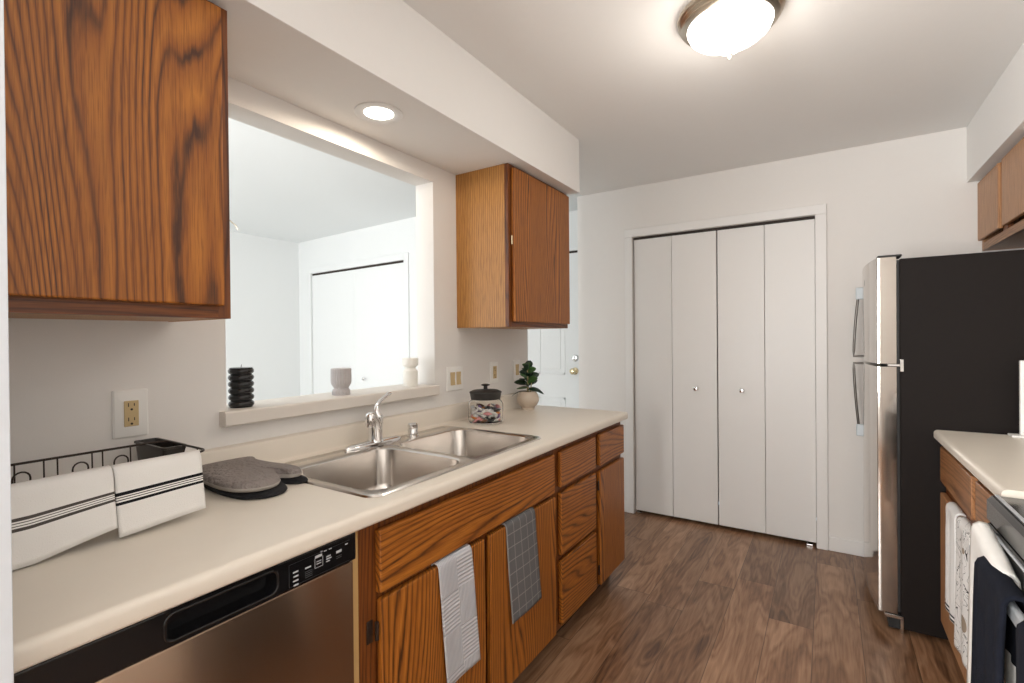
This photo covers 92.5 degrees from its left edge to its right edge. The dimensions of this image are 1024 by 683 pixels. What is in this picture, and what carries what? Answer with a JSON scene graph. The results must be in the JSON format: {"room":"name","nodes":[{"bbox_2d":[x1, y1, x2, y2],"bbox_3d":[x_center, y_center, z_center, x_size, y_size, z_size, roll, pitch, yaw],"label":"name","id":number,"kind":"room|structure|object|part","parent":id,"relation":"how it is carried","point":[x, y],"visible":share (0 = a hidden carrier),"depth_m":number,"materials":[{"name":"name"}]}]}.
{"room":"kitchen","nodes":[
{"label":"kitchen","id":0,"kind":"room"},
{"bbox_2d":[0,0,13,682],"bbox_3d":[-0.944,0.100,0.733,0.745,2.440,0.122,0,0,33],"label":"wall","id":1,"kind":"structure","parent":0,"point":[6,591],"depth_m":0.58,"materials":[{"name":"white paint"}]},
{"bbox_2d":[225,231,299,403],"bbox_3d":[-3.918,0.111,3.467,0.104,2.440,5.600,0,0,33],"label":"wall","id":2,"kind":"structure","parent":0,"point":[263,335],"depth_m":5.32,"materials":[{"name":"white paint"}]},
{"bbox_2d":[8,76,527,482],"bbox_3d":[-0.643,0.090,1.993,0.110,2.440,2.567,0,0,33],"label":"wall","id":3,"kind":"structure","parent":0,"point":[64,373],"depth_m":1.46,"materials":[{"name":"white paint"}]},
{"bbox_2d":[4,0,230,321],"bbox_3d":[-0.957,-0.437,1.099,0.331,0.766,0.479,0,0,33],"label":"upper cabinet","id":4,"kind":"object","parent":3,"relation":"attached to","point":[116,111],"visible":1,"depth_m":1.02,"materials":[{"name":"brown wood"}]},
{"bbox_3d":[-0.839,-0.074,1.028,0.019,0.040,0.419,0,0,33],"label":"frame rail","id":5,"kind":"part","parent":4,"relation":"part of","materials":[{"name":"brown wood"}]},
{"bbox_2d":[111,388,148,439],"bbox_3d":[-1.013,0.191,1.304,0.010,0.127,0.080,0,0,33],"label":"wall outlet","id":6,"kind":"object","parent":3,"relation":"attached to","point":[130,406],"visible":1,"depth_m":1.30,"materials":[{"name":"white plastic"}]},
{"bbox_2d":[124,400,138,426],"bbox_3d":[-1.010,0.191,1.302,0.003,0.068,0.033,0,0,33],"label":"receptacle","id":7,"kind":"object","parent":6,"relation":"attached to","point":[131,407],"depth_m":1.30,"materials":[{"name":"beige plastic"}]},
{"bbox_2d":[219,384,439,426],"bbox_3d":[-0.688,0.235,1.942,0.208,0.051,0.970,0,0,33],"label":"trim","id":8,"kind":"structure","parent":3,"relation":"attached to","point":[294,406],"depth_m":1.78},
{"bbox_2d":[228,365,253,407],"bbox_3d":[-0.886,0.144,1.604,0.075,0.138,0.075,0,0,33],"label":"candle","id":9,"kind":"object","parent":8,"relation":"on","point":[241,390],"visible":1,"depth_m":1.57,"materials":[{"name":"black wax"}]},
{"bbox_2d":[331,368,351,395],"bbox_3d":[-0.674,0.154,1.934,0.079,0.110,0.079,0,0,33],"label":"candle","id":10,"kind":"object","parent":8,"relation":"on","point":[341,378],"visible":1,"depth_m":1.91,"materials":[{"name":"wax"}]},
{"bbox_2d":[402,358,417,386],"bbox_3d":[-0.470,0.141,2.270,0.074,0.130,0.074,0,0,33],"label":"vase","id":11,"kind":"object","parent":8,"relation":"on","point":[410,373],"visible":1,"depth_m":2.24,"materials":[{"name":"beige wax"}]},
{"bbox_2d":[200,392,520,464],"bbox_3d":[-0.554,0.356,1.984,0.046,0.079,2.390,0,0,33],"label":"backsplash","id":12,"kind":"structure","parent":3,"relation":"attached to","point":[283,448],"depth_m":1.79,"materials":[{"name":"beige laminate"}]},
{"bbox_2d":[208,0,578,194],"bbox_3d":[-0.424,-0.981,1.883,0.386,0.301,2.386,0,0,33],"label":"soffit","id":13,"kind":"object","parent":3,"relation":"attached to","point":[323,58],"depth_m":1.68,"materials":[{"name":"white paint"}]},
{"bbox_2d":[354,102,402,124],"bbox_3d":[-0.483,-0.825,1.778,0.172,0.006,0.172,0,0,33],"label":"recessed light","id":14,"kind":"object","parent":13,"relation":"in","point":[372,112],"visible":1,"depth_m":1.77,"materials":[{"name":"white"}]},
{"bbox_3d":[-0.483,-0.825,1.778,0.107,0.004,0.107,0,0,37],"label":"bulb","id":15,"kind":"part","parent":14,"relation":"part of","materials":[{"name":"white glass"}]},
{"bbox_2d":[446,366,462,391],"bbox_3d":[-0.282,0.184,2.441,0.013,0.120,0.124,0,0,33],"label":"light switch","id":16,"kind":"object","parent":3,"relation":"attached to","point":[454,375],"visible":1,"depth_m":2.43,"materials":[{"name":"white plastic"}]},
{"bbox_2d":[490,361,497,382],"bbox_3d":[-0.098,0.171,2.730,0.010,0.120,0.075,0,0,33],"label":"wall outlet","id":17,"kind":"object","parent":3,"relation":"attached to","point":[493,365],"visible":1,"depth_m":2.72,"materials":[{"name":"white plastic"}]},
{"bbox_2d":[493,366,496,378],"bbox_3d":[-0.095,0.171,2.728,0.003,0.068,0.033,0,0,33],"label":"receptacle","id":18,"kind":"object","parent":17,"relation":"attached to","point":[494,367],"depth_m":2.73,"materials":[{"name":"beige plastic"}]},
{"bbox_2d":[456,163,569,328],"bbox_3d":[0.027,-0.455,2.633,0.331,0.766,0.620,0,0,33],"label":"upper cabinet","id":19,"kind":"object","parent":3,"relation":"attached to","point":[512,227],"visible":1,"depth_m":2.41,"materials":[{"name":"brown wood"}]},
{"bbox_3d":[0.139,-0.818,2.558,0.019,0.040,0.550,0,0,33],"label":"frame rail","id":20,"kind":"part","parent":19,"relation":"part of","materials":[{"name":"brown wood"}]},
{"bbox_3d":[0.145,-0.092,2.562,0.019,0.040,0.550,0,0,33],"label":"frame rail","id":21,"kind":"part","parent":19,"relation":"part of","materials":[{"name":"brown wood"}]},
{"bbox_3d":[0.163,-0.459,2.555,0.019,0.726,0.585,0,0,33],"label":"door","id":22,"kind":"part","parent":19,"relation":"part of","materials":[{"name":"brown wood"}]},
{"bbox_2d":[513,359,519,379],"bbox_3d":[0.030,0.169,2.927,0.013,0.120,0.075,0,0,33],"label":"light switch","id":23,"kind":"object","parent":3,"relation":"attached to","point":[516,363],"visible":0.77,"depth_m":2.92,"materials":[{"name":"white plastic"}]},
{"bbox_2d":[298,217,417,395],"bbox_3d":[-1.342,0.077,5.307,2.300,2.440,0.750,0,0,36],"label":"wall","id":24,"kind":"structure","parent":0,"point":[396,237],"depth_m":5.03,"materials":[{"name":"white paint"}]},
{"bbox_2d":[307,252,409,393],"bbox_3d":[-1.619,0.239,5.047,1.673,2.125,0.080,0,0,36],"label":"door","id":25,"kind":"structure","parent":24,"relation":"in","point":[361,323],"depth_m":4.99,"materials":[{"name":"white wood"}]},
{"bbox_3d":[-1.917,0.272,5.292,0.768,2.020,0.028,0,0,36],"label":"panel","id":26,"kind":"part","parent":25,"relation":"part of","materials":[{"name":"white wood"}]},
{"bbox_3d":[-1.297,0.270,4.835,0.770,2.020,0.028,0,0,36],"label":"panel","id":27,"kind":"part","parent":25,"relation":"part of","materials":[{"name":"white wood"}]},
{"bbox_2d":[228,0,1023,242],"bbox_3d":[-1.213,-1.175,1.953,6.385,0.100,6.200,0,0,33],"label":"ceiling","id":28,"kind":"structure","parent":0,"point":[643,106],"depth_m":2.23,"materials":[{"name":"white paint"}]},
{"bbox_2d":[677,0,784,59],"bbox_3d":[0.754,-1.059,1.702,0.342,0.161,0.342,0,0,33],"label":"ceiling light","id":29,"kind":"object","parent":28,"relation":"attached to","point":[710,27],"visible":1,"depth_m":1.64,"materials":[{"name":"white glass"}]},
{"bbox_2d":[569,210,816,516],"bbox_3d":[0.930,0.064,4.111,3.250,2.440,0.530,0,0,33],"label":"wall","id":30,"kind":"structure","parent":0,"point":[573,224],"depth_m":4.32,"materials":[{"name":"white paint"}]},
{"bbox_2d":[527,250,578,407],"bbox_3d":[0.197,0.238,4.558,0.910,2.079,0.111,0,0,33],"label":"door","id":31,"kind":"structure","parent":30,"relation":"in","point":[553,353],"depth_m":4.42,"materials":[{"name":"white wood"}]},
{"bbox_3d":[0.362,-0.018,4.465,0.270,0.630,0.008,0,0,33],"label":"moulding","id":32,"kind":"part","parent":31,"relation":"part of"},
{"bbox_3d":[0.369,0.797,4.470,0.270,0.580,0.008,0,0,33],"label":"moulding","id":33,"kind":"part","parent":31,"relation":"part of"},
{"bbox_3d":[0.541,0.262,4.313,0.064,0.064,0.071,0,0,33],"label":"knob","id":34,"kind":"part","parent":31,"relation":"part of","materials":[{"name":"gold metal"}]},
{"bbox_2d":[569,243,578,370],"bbox_3d":[0.199,0.210,4.562,1.040,2.155,0.012,0,0,33],"label":"trim","id":35,"kind":"structure","parent":30,"relation":"attached to","point":[572,246],"depth_m":4.31,"materials":[{"name":"white wood"}]},
{"bbox_2d":[513,510,965,682],"bbox_3d":[0.344,1.357,0.983,2.740,0.100,6.200,0,0,33],"label":"floor","id":36,"kind":"structure","parent":0,"point":[688,601],"depth_m":2.25,"materials":[{"name":"brown wood"}]},
{"bbox_2d":[14,532,355,682],"bbox_3d":[-0.774,0.883,1.063,0.607,0.868,0.588,0,0,33],"label":"dishwasher","id":37,"kind":"object","parent":36,"relation":"on","point":[291,620],"visible":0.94,"depth_m":0.94,"materials":[{"name":"silver metal"}]},
{"bbox_3d":[-0.538,0.857,0.911,0.027,0.687,0.588,0,0,33],"label":"door","id":38,"kind":"part","parent":37,"relation":"part of","materials":[{"name":"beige metal"}]},
{"bbox_2d":[352,450,556,682],"bbox_3d":[-0.345,0.872,1.740,0.617,0.874,1.011,0,0,33],"label":"base cabinet","id":39,"kind":"object","parent":36,"relation":"on","point":[398,628],"visible":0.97,"depth_m":1.42,"materials":[{"name":"brown wood"}]},
{"bbox_2d":[12,392,627,673],"bbox_3d":[-0.296,0.374,1.821,0.657,0.117,2.394,0,0,33],"label":"countertop","id":40,"kind":"structure","parent":39,"relation":"on","point":[100,586],"depth_m":1.01,"materials":[{"name":"beige laminate"}]},
{"bbox_2d":[11,440,204,502],"bbox_3d":[-0.925,0.332,1.061,0.230,0.145,0.406,0,0,33],"label":"dish rack","id":41,"kind":"object","parent":40,"relation":"on","point":[164,441],"visible":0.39,"depth_m":1.15,"materials":[{"name":"brown metal"}]},
{"bbox_2d":[11,465,117,570],"bbox_3d":[-0.870,0.329,0.921,0.058,0.146,0.194,0,0,33],"label":"kitchen towel","id":42,"kind":"object","parent":41,"relation":"on","point":[52,515],"visible":0.87,"depth_m":0.92,"materials":[{"name":"beige fabric"}]},
{"bbox_2d":[13,444,197,482],"bbox_3d":[-0.925,0.330,1.061,0.227,0.136,0.403,0,0,33],"label":"wire basket","id":43,"kind":"object","parent":41,"relation":"on","point":[90,452],"depth_m":1.13,"materials":[{"name":"brown metal"}]},
{"bbox_2d":[111,450,205,537],"bbox_3d":[-0.771,0.326,1.074,0.058,0.142,0.165,0,0,33],"label":"kitchen towel","id":44,"kind":"object","parent":41,"relation":"hanging from","point":[150,492],"visible":0.99,"depth_m":1.06,"materials":[{"name":"beige fabric"}]},
{"bbox_2d":[134,438,184,459],"bbox_3d":[-0.908,0.325,1.265,0.174,0.128,0.056,0,0,33],"label":"utensil caddy","id":45,"kind":"object","parent":41,"relation":"in","point":[146,451],"visible":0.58,"depth_m":1.25,"materials":[{"name":"plastic"}]},
{"bbox_2d":[204,475,307,499],"bbox_3d":[-0.744,0.391,1.388,0.370,0.044,0.207,0,0,33],"label":"oven mitt","id":46,"kind":"object","parent":40,"relation":"on","point":[281,488],"visible":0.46,"depth_m":1.27,"materials":[{"name":"black fabric"}]},
{"bbox_2d":[202,456,301,492],"bbox_3d":[-0.761,0.367,1.388,0.368,0.044,0.207,0,0,33],"label":"oven mitt","id":47,"kind":"object","parent":46,"relation":"on","point":[243,474],"visible":0.91,"depth_m":1.32,"materials":[{"name":"grey fabric"}]},
{"bbox_2d":[344,392,400,451],"bbox_3d":[-0.522,0.296,1.858,0.105,0.189,0.257,0,0,13],"label":"kitchen faucet","id":48,"kind":"object","parent":40,"relation":"on","point":[373,420],"visible":1,"depth_m":1.83,"materials":[{"name":"silver metal"}]},
{"bbox_3d":[-0.522,0.381,1.858,0.052,0.019,0.272,0,0,33],"label":"plate","id":49,"kind":"part","parent":48,"relation":"part of","materials":[{"name":"silver metal"}]},
{"bbox_3d":[-0.505,0.316,1.813,0.032,0.114,0.093,0,0,5],"label":"spout","id":50,"kind":"part","parent":48,"relation":"part of","materials":[{"name":"silver metal"}]},
{"bbox_3d":[-0.506,0.259,1.915,0.036,0.114,0.108,0,0,9],"label":"lever handle","id":51,"kind":"part","parent":48,"relation":"part of","materials":[{"name":"silver metal"}]},
{"bbox_2d":[284,422,540,497],"bbox_3d":[-0.328,0.445,1.749,0.524,0.218,0.894,0,0,33],"label":"sink","id":52,"kind":"object","parent":40,"relation":"in","point":[381,470],"depth_m":1.75,"materials":[{"name":"silver metal"}]},
{"bbox_3d":[-0.449,0.473,1.561,0.524,0.162,0.447,0,0,33],"label":"bowl","id":53,"kind":"part","parent":52,"relation":"part of","materials":[{"name":"silver metal"}]},
{"bbox_3d":[-0.409,0.362,2.021,0.048,0.054,0.048,0,0,33],"label":"air gap cap","id":54,"kind":"part","parent":52,"relation":"part of","materials":[{"name":"silver metal"}]},
{"bbox_3d":[-0.207,0.469,1.937,0.524,0.162,0.447,0,0,33],"label":"bowl","id":55,"kind":"part","parent":52,"relation":"part of","materials":[{"name":"silver metal"}]},
{"bbox_2d":[468,384,502,424],"bbox_3d":[-0.127,0.296,2.357,0.170,0.186,0.170,0,0,33],"label":"candy jar","id":56,"kind":"object","parent":40,"relation":"on","point":[485,406],"visible":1,"depth_m":2.29,"materials":[{"name":"clear glass"}]},
{"bbox_3d":[-0.127,0.252,2.357,0.156,0.046,0.156,0,0,33],"label":"lid","id":57,"kind":"part","parent":56,"relation":"part of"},
{"bbox_3d":[-0.126,0.330,2.357,0.170,0.118,0.170,0,0,33],"label":"glass","id":58,"kind":"part","parent":56,"relation":"part of","materials":[{"name":"white"}]},
{"bbox_2d":[512,360,543,409],"bbox_3d":[0.085,0.247,2.787,0.181,0.277,0.149,0,0,33],"label":"potted plant","id":59,"kind":"object","parent":40,"relation":"on","point":[528,399],"visible":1,"depth_m":2.77,"materials":[{"name":"green plant"}]},
{"bbox_3d":[0.091,0.333,2.788,0.126,0.103,0.126,0,0,33],"label":"pot","id":60,"kind":"part","parent":59,"relation":"part of","materials":[{"name":"beige ceramic"}]},
{"bbox_3d":[0.100,0.215,2.785,0.033,0.161,0.016,0,0,7],"label":"stem","id":61,"kind":"part","parent":59,"relation":"part of","materials":[{"name":"green plant"}]},
{"bbox_3d":[-0.209,0.916,1.399,0.020,0.558,0.436,0,0,33],"label":"door","id":62,"kind":"part","parent":39,"relation":"part of","materials":[{"name":"brown wood"}]},
{"bbox_2d":[431,544,480,682],"bbox_3d":[-0.167,0.807,1.461,0.046,0.368,0.183,0,0,33],"label":"dish towel","id":63,"kind":"object","parent":39,"relation":"hanging from","point":[455,570],"visible":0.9,"depth_m":1.45,"materials":[{"name":"white fabric"}]},
{"bbox_3d":[-0.083,0.539,1.598,0.020,0.156,0.921,0,0,33],"label":"false drawer","id":64,"kind":"part","parent":39,"relation":"part of","materials":[{"name":"brown wood"}]},
{"bbox_2d":[500,507,541,623],"bbox_3d":[0.033,0.798,1.773,0.043,0.355,0.234,0,0,33],"label":"dish towel","id":65,"kind":"object","parent":39,"relation":"hanging from","point":[521,532],"visible":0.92,"depth_m":1.75,"materials":[{"name":"grey fabric"}]},
{"bbox_3d":[0.048,0.911,1.799,0.020,0.558,0.458,0,0,33],"label":"door","id":66,"kind":"part","parent":39,"relation":"part of","materials":[{"name":"brown wood"}]},
{"bbox_2d":[553,433,596,632],"bbox_3d":[0.040,0.865,2.341,0.617,0.874,0.414,0,0,33],"label":"base cabinet","id":67,"kind":"object","parent":36,"relation":"on","point":[575,461],"visible":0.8,"depth_m":2.14,"materials":[{"name":"brown wood"}]},
{"bbox_3d":[0.294,0.529,2.186,0.020,0.149,0.361,0,0,33],"label":"drawer","id":68,"kind":"part","parent":67,"relation":"part of","materials":[{"name":"brown wood"}]},
{"bbox_3d":[0.296,0.757,2.187,0.020,0.259,0.361,0,0,33],"label":"drawer","id":69,"kind":"part","parent":67,"relation":"part of","materials":[{"name":"brown wood"}]},
{"bbox_3d":[0.298,1.045,2.188,0.020,0.268,0.361,0,0,33],"label":"drawer","id":70,"kind":"part","parent":67,"relation":"part of","materials":[{"name":"brown wood"}]},
{"bbox_2d":[581,422,624,605],"bbox_3d":[0.252,0.861,2.670,0.617,0.874,0.367,0,0,33],"label":"base cabinet","id":71,"kind":"object","parent":36,"relation":"on","point":[609,470],"visible":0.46,"depth_m":2.48,"materials":[{"name":"brown wood"}]},
{"bbox_3d":[0.485,0.810,2.520,0.020,0.774,0.367,0,0,33],"label":"frame","id":72,"kind":"part","parent":71,"relation":"part of","materials":[{"name":"brown wood"}]},
{"bbox_3d":[0.508,0.526,2.520,0.020,0.151,0.332,0,0,33],"label":"drawer","id":73,"kind":"part","parent":71,"relation":"part of","materials":[{"name":"brown wood"}]},
{"bbox_3d":[0.512,0.905,2.522,0.020,0.553,0.332,0,0,33],"label":"door","id":74,"kind":"part","parent":71,"relation":"part of","materials":[{"name":"brown wood"}]},
{"bbox_2d":[852,249,1023,639],"bbox_3d":[2.141,0.447,2.323,0.844,1.672,0.762,0,0,33],"label":"refrigerator","id":75,"kind":"object","parent":36,"relation":"on","point":[943,336],"visible":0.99,"depth_m":2.12,"materials":[{"name":"black metal"}]},
{"bbox_3d":[1.963,-0.102,2.779,0.056,0.382,0.014,0,0,33],"label":"handle","id":76,"kind":"part","parent":75,"relation":"part of","materials":[{"name":"metal"}]},
{"bbox_3d":[1.967,0.319,2.782,0.056,0.407,0.014,0,0,33],"label":"handle","id":77,"kind":"part","parent":75,"relation":"part of","materials":[{"name":"metal"}]},
{"bbox_3d":[1.855,-0.141,2.504,0.100,0.472,0.752,0,0,33],"label":"freezer door","id":78,"kind":"part","parent":75,"relation":"part of","materials":[{"name":"silver metal"}]},
{"bbox_3d":[1.862,0.656,2.508,0.100,1.094,0.752,0,0,33],"label":"fridge door","id":79,"kind":"part","parent":75,"relation":"part of","materials":[{"name":"silver metal"}]},
{"bbox_2d":[940,447,994,681],"bbox_3d":[1.803,0.854,1.511,0.599,0.874,0.954,0,0,33],"label":"base cabinet","id":80,"kind":"object","parent":36,"relation":"on","point":[963,488],"visible":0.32,"depth_m":1.81,"materials":[{"name":"brown wood"}]},
{"bbox_3d":[1.669,0.906,1.837,0.020,0.544,0.522,0,0,33],"label":"door","id":81,"kind":"part","parent":80,"relation":"part of","materials":[{"name":"brown wood"}]},
{"bbox_2d":[945,502,965,623],"bbox_3d":[1.663,0.825,1.836,0.052,0.407,0.165,0,0,33],"label":"dish towel","id":82,"kind":"object","parent":80,"relation":"hanging from","point":[953,510],"visible":0.73,"depth_m":1.81,"materials":[{"name":"white fabric"}]},
{"bbox_3d":[1.666,0.515,1.835,0.020,0.145,0.522,0,0,33],"label":"drawer","id":83,"kind":"part","parent":80,"relation":"part of","materials":[{"name":"brown wood"}]},
{"bbox_3d":[1.577,0.805,1.655,0.020,0.774,0.954,0,0,33],"label":"frame","id":84,"kind":"part","parent":80,"relation":"part of","materials":[{"name":"brown wood"}]},
{"bbox_2d":[954,517,971,668],"bbox_3d":[1.562,0.856,1.676,0.052,0.462,0.238,0,0,33],"label":"dish towel","id":85,"kind":"object","parent":80,"relation":"hanging from","point":[963,524],"visible":0.64,"depth_m":1.67,"materials":[{"name":"white fabric"}]},
{"bbox_2d":[934,430,1023,498],"bbox_3d":[1.801,0.357,1.505,0.642,0.117,0.960,0,0,33],"label":"countertop","id":86,"kind":"structure","parent":80,"relation":"on","point":[996,460],"depth_m":1.62,"materials":[{"name":"beige laminate"}]},
{"bbox_2d":[1007,360,1023,438],"bbox_3d":[2.058,0.223,1.854,0.255,0.298,0.060,0,0,33],"label":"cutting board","id":87,"kind":"object","parent":86,"relation":"on","point":[1021,362],"visible":1,"depth_m":1.91,"materials":[{"name":"white plastic"}]},
{"bbox_3d":[1.404,0.520,1.428,0.020,0.145,0.330,0,0,33],"label":"drawer","id":88,"kind":"part","parent":80,"relation":"part of","materials":[{"name":"brown wood"}]},
{"bbox_2d":[969,495,1023,682],"bbox_3d":[1.297,0.755,0.805,0.688,1.090,0.763,0,0,33],"label":"range","id":89,"kind":"object","parent":36,"relation":"on","point":[1005,515],"visible":0.48,"depth_m":1.13,"materials":[{"name":"metal"}]},
{"bbox_2d":[966,521,1020,682],"bbox_3d":[1.127,0.750,1.154,0.061,0.589,0.219,0,0,33],"label":"hand towel","id":90,"kind":"object","parent":89,"relation":"hanging from","point":[983,540],"visible":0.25,"depth_m":1.18,"materials":[{"name":"beige fabric"}]},
{"bbox_3d":[1.024,0.547,0.980,0.041,0.032,0.685,0,0,33],"label":"handle","id":91,"kind":"part","parent":89,"relation":"part of","materials":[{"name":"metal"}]},
{"bbox_2d":[971,556,1023,682],"bbox_3d":[1.051,0.772,1.061,0.075,0.538,0.219,0,0,33],"label":"hand towel","id":92,"kind":"object","parent":89,"relation":"hanging from","point":[993,631],"visible":0.85,"depth_m":1.05,"materials":[{"name":"black fabric"}]},
{"bbox_3d":[1.051,0.437,0.959,0.026,0.058,0.761,0,0,33],"label":"panel","id":93,"kind":"part","parent":89,"relation":"part of","materials":[{"name":"silver metal"}]},
{"bbox_3d":[1.052,0.757,0.961,0.028,0.568,0.752,0,0,33],"label":"oven door","id":94,"kind":"part","parent":89,"relation":"part of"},
{"bbox_2d":[991,496,1023,528],"bbox_3d":[1.315,0.410,0.789,0.638,0.014,0.763,0,0,33],"label":"glass cooktop","id":95,"kind":"object","parent":89,"relation":"in","point":[1010,511],"depth_m":1.18,"materials":[{"name":"black glass"}]},
{"bbox_3d":[1.037,0.483,0.968,0.003,0.007,0.752,0,0,33],"label":"door edge trim","id":96,"kind":"part","parent":89,"relation":"part of","materials":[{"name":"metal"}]},
{"bbox_2d":[1016,620,1023,682],"bbox_3d":[0.905,0.776,0.831,0.072,0.534,0.166,0,0,33],"label":"hand towel","id":97,"kind":"object","parent":89,"relation":"hanging from","point":[1020,626],"visible":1,"depth_m":0.88,"materials":[{"name":"black fabric"}]},
{"bbox_2d":[577,127,1023,541],"bbox_3d":[1.694,0.062,3.234,2.688,2.440,0.120,0,0,33],"label":"wall","id":98,"kind":"structure","parent":0,"point":[911,197],"depth_m":2.98,"materials":[{"name":"white paint"}]},
{"bbox_2d":[633,216,816,546],"bbox_3d":[1.403,0.252,3.365,1.160,2.064,0.078,0,0,33],"label":"door","id":99,"kind":"structure","parent":98,"relation":"in","point":[750,368],"depth_m":3.32,"materials":[{"name":"white wood"}]},
{"bbox_3d":[1.046,0.252,3.615,0.275,2.020,0.033,0,0,33],"label":"panel","id":100,"kind":"part","parent":99,"relation":"part of","materials":[{"name":"white wood"}]},
{"bbox_3d":[1.289,0.250,3.459,0.300,2.020,0.033,0,0,33],"label":"panel","id":101,"kind":"part","parent":99,"relation":"part of","materials":[{"name":"white wood"}]},
{"bbox_3d":[1.542,0.249,3.297,0.285,2.020,0.033,0,0,33],"label":"panel","id":102,"kind":"part","parent":99,"relation":"part of","materials":[{"name":"white wood"}]},
{"bbox_3d":[1.782,0.248,3.143,0.280,2.020,0.033,0,0,33],"label":"panel","id":103,"kind":"part","parent":99,"relation":"part of","materials":[{"name":"white wood"}]},
{"bbox_2d":[624,204,827,549],"bbox_3d":[1.394,0.222,3.348,1.279,2.124,0.016,0,0,33],"label":"trim","id":104,"kind":"structure","parent":98,"relation":"attached to","point":[820,210],"depth_m":3.03,"materials":[{"name":"white wood"}]},
{"bbox_2d":[624,500,863,556],"bbox_3d":[1.669,1.238,3.186,2.688,0.088,0.012,0,0,33],"label":"baseboard","id":105,"kind":"structure","parent":98,"relation":"attached to","point":[836,544],"depth_m":2.96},
{"bbox_2d":[967,42,1023,182],"bbox_3d":[1.657,-0.995,1.049,0.380,0.301,3.576,0,0,33],"label":"soffit","id":106,"kind":"structure","parent":98,"relation":"attached to","point":[997,126],"depth_m":2.18,"materials":[{"name":"white paint"}]},
{"bbox_3d":[1.361,0.083,0.135,0.100,2.440,5.696,0,0,33],"label":"wall","id":107,"kind":"structure","parent":0,"visible":0},
{"bbox_2d":[977,137,1023,250],"bbox_3d":[2.415,-0.668,2.190,0.340,0.376,0.838,0,0,33],"label":"upper cabinet","id":108,"kind":"object","parent":107,"relation":"attached to","point":[1001,191],"visible":1,"depth_m":2.31,"materials":[{"name":"brown wood"}]},
{"bbox_3d":[2.402,-0.691,2.466,0.019,0.309,0.369,0,0,33],"label":"door","id":109,"kind":"part","parent":108,"relation":"part of","materials":[{"name":"brown wood"}]},
{"bbox_3d":[2.298,-0.500,2.267,0.019,0.040,0.778,0,0,33],"label":"frame rail","id":110,"kind":"part","parent":108,"relation":"part of","materials":[{"name":"brown wood"}]},
{"bbox_3d":[2.168,-0.686,2.103,0.019,0.309,0.375,0,0,33],"label":"door","id":111,"kind":"part","parent":108,"relation":"part of","materials":[{"name":"brown wood"}]}
]}

